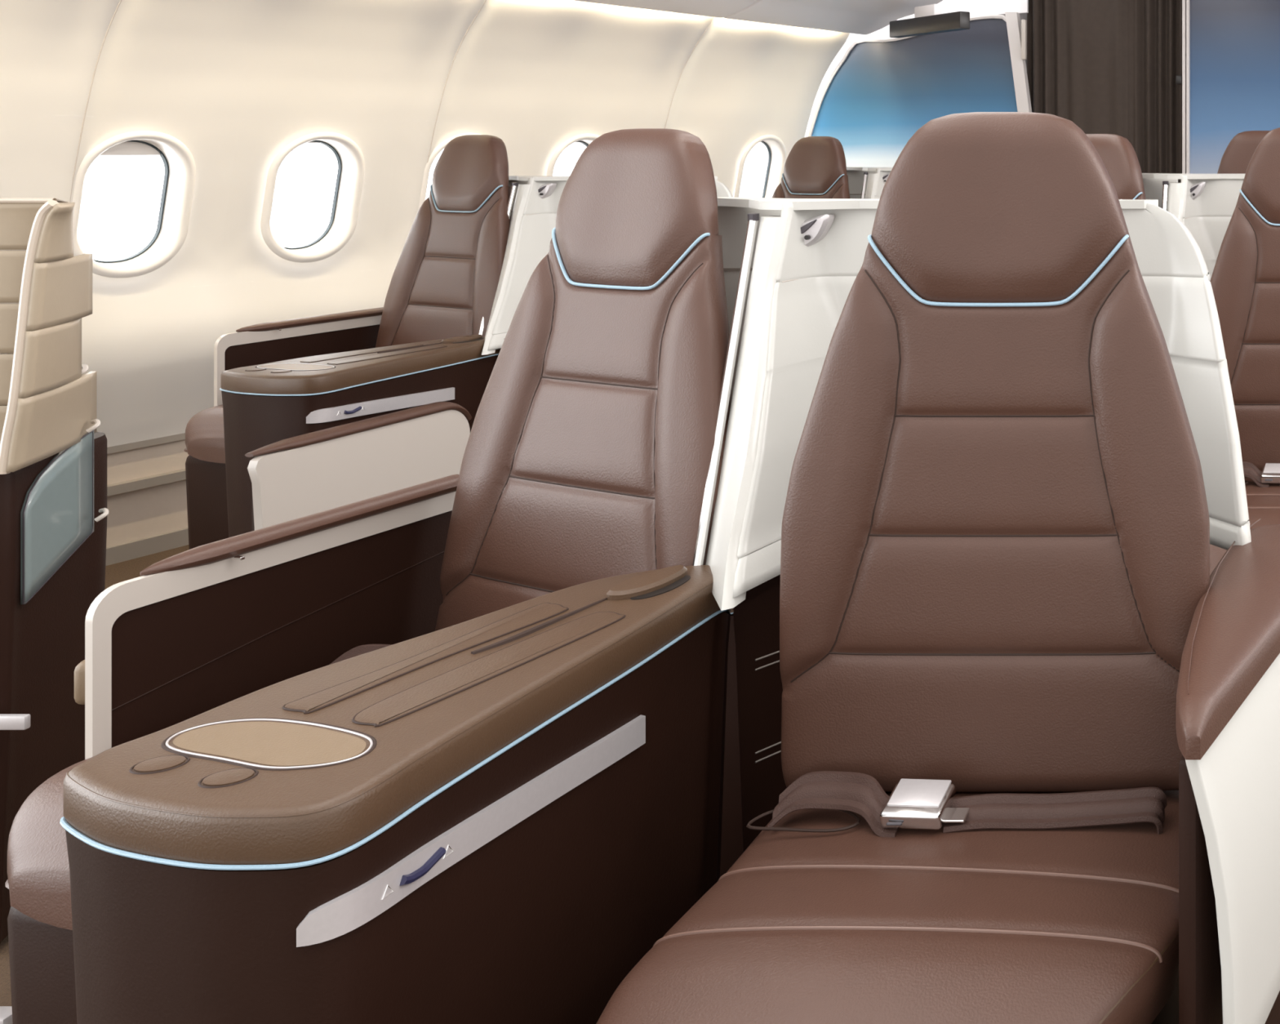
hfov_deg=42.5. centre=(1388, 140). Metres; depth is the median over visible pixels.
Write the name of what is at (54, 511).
seat
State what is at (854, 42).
trim
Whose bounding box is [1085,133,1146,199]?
seat
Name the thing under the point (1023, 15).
wall
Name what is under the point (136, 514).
lower wall panel
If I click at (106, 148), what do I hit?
shade
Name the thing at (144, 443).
trim
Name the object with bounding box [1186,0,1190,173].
trim
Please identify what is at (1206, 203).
wall
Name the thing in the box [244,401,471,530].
armrest
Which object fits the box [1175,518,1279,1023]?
armrest
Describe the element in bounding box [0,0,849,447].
wall
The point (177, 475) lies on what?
trim
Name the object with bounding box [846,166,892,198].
wall
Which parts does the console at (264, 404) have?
console lid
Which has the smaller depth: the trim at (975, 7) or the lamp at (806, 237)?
the lamp at (806, 237)
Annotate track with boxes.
[0,1006,13,1023]
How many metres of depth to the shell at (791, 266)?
1.79 m
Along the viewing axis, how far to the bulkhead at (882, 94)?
6.42 m
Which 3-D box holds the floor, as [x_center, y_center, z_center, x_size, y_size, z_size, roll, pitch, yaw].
[-1.500,1.250,3.000,8.000,0.001,9.000,0,0,0]
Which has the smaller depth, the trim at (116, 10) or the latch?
the trim at (116, 10)
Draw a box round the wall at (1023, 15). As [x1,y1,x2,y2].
[804,13,1026,137]
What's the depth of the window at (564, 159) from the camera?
5.19 m
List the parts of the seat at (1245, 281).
backrest, buckle lid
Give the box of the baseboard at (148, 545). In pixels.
[105,527,188,565]
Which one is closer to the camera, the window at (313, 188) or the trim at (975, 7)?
the window at (313, 188)
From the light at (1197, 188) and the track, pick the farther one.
the light at (1197, 188)
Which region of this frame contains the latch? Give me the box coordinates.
[1175,75,1182,84]
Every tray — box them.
[160,717,377,770]
[255,363,336,370]
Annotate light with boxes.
[539,182,556,198]
[802,213,834,246]
[883,173,889,183]
[1190,181,1205,199]
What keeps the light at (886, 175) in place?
attached to the wall at (863, 182)
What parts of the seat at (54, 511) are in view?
plate, plate, plate, plate, edge trim, trim, plate, plate, plate, plate, inset panel, plate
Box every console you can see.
[59,564,743,1023]
[219,333,500,537]
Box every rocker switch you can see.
[343,405,362,413]
[399,846,446,885]
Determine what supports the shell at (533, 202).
on the floor
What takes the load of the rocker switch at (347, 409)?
attached to the console at (264, 404)
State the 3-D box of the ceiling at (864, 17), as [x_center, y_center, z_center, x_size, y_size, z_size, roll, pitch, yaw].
[-2.881,-0.830,4.071,0.702,0.616,4.479,0,0,16]
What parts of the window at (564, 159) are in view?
pane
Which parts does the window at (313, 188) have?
pane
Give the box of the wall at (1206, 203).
[1142,173,1244,280]
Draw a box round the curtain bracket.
[1021,19,1026,59]
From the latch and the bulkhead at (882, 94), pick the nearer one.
the latch
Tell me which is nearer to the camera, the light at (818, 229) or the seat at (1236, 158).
the light at (818, 229)
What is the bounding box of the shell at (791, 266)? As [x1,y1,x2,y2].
[692,196,1251,851]
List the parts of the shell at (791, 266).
rail, post, panel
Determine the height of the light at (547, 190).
0.054 m
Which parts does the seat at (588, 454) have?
frame, panel, backrest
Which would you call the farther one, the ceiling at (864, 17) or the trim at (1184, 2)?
the trim at (1184, 2)
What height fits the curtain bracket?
0.200 m
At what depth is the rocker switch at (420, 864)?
1.17 m
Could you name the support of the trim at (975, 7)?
attached to the wall at (235, 82)
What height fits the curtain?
2.310 m
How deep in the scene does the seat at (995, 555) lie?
1.56 m
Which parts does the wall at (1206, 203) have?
panel, rail, post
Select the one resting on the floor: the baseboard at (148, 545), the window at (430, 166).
the baseboard at (148, 545)
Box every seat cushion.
[7,756,93,929]
[185,404,225,463]
[596,790,1178,1023]
[1209,476,1279,575]
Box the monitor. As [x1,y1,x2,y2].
[889,4,969,37]
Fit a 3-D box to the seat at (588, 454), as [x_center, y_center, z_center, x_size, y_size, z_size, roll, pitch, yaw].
[-1.214,0.616,1.651,0.585,1.268,0.647,0,0,11]
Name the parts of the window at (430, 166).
pane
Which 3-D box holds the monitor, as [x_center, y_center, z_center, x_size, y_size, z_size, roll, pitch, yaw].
[-2.125,-0.559,5.905,0.703,0.129,0.050,0,0,44]
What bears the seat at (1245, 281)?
on the floor
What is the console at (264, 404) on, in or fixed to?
on the floor
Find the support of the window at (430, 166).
in the wall at (235, 82)
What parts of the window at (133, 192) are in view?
pane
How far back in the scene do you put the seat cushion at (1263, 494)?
2.80 m
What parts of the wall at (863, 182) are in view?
panel, rail, post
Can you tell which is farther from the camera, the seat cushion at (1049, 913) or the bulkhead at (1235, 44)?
the bulkhead at (1235, 44)
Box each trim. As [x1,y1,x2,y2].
[70,0,713,200]
[106,432,185,453]
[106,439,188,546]
[106,468,186,496]
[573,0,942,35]
[805,13,1006,137]
[846,0,1028,42]
[1004,11,1031,111]
[1182,0,1186,173]
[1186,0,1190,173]
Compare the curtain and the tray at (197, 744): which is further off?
the curtain
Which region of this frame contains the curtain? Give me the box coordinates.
[1026,0,1182,182]
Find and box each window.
[72,130,195,277]
[260,132,364,262]
[417,133,481,210]
[546,133,599,175]
[733,134,786,197]
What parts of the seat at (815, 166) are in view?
backrest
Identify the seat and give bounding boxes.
[0,197,108,943]
[5,128,732,1023]
[183,134,511,549]
[596,111,1209,1023]
[772,136,849,198]
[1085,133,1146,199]
[1209,127,1279,575]
[1217,130,1270,173]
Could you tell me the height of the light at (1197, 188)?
0.054 m
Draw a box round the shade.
[99,141,160,155]
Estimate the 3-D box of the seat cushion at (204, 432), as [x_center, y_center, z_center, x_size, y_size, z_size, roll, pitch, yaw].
[-2.953,0.772,3.567,0.453,0.135,0.490,0,0,10]
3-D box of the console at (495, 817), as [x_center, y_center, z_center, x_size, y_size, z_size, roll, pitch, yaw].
[-1.008,0.900,1.391,0.314,0.700,0.643,0,0,6]
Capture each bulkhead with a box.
[811,18,1017,167]
[1190,0,1279,173]
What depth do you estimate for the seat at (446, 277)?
3.79 m
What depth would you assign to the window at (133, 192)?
3.82 m
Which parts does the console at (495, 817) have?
console lid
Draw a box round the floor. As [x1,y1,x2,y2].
[0,544,189,1006]
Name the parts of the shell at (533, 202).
rail, post, panel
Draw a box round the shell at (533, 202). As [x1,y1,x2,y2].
[478,175,733,355]
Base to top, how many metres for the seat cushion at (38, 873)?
0.135 m
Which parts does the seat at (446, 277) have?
frame, panel, backrest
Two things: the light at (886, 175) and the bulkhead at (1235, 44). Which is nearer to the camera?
the light at (886, 175)
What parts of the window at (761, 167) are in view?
pane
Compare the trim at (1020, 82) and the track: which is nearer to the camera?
the track
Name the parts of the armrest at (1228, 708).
panel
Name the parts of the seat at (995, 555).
buckle lid, backrest, seat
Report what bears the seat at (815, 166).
on the floor
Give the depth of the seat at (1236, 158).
4.52 m
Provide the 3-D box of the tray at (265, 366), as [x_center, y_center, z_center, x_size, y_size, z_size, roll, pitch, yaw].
[-2.703,0.560,3.169,0.219,0.003,0.082,0,0,16]
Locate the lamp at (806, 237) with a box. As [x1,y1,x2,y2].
[804,235,810,239]
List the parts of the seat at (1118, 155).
backrest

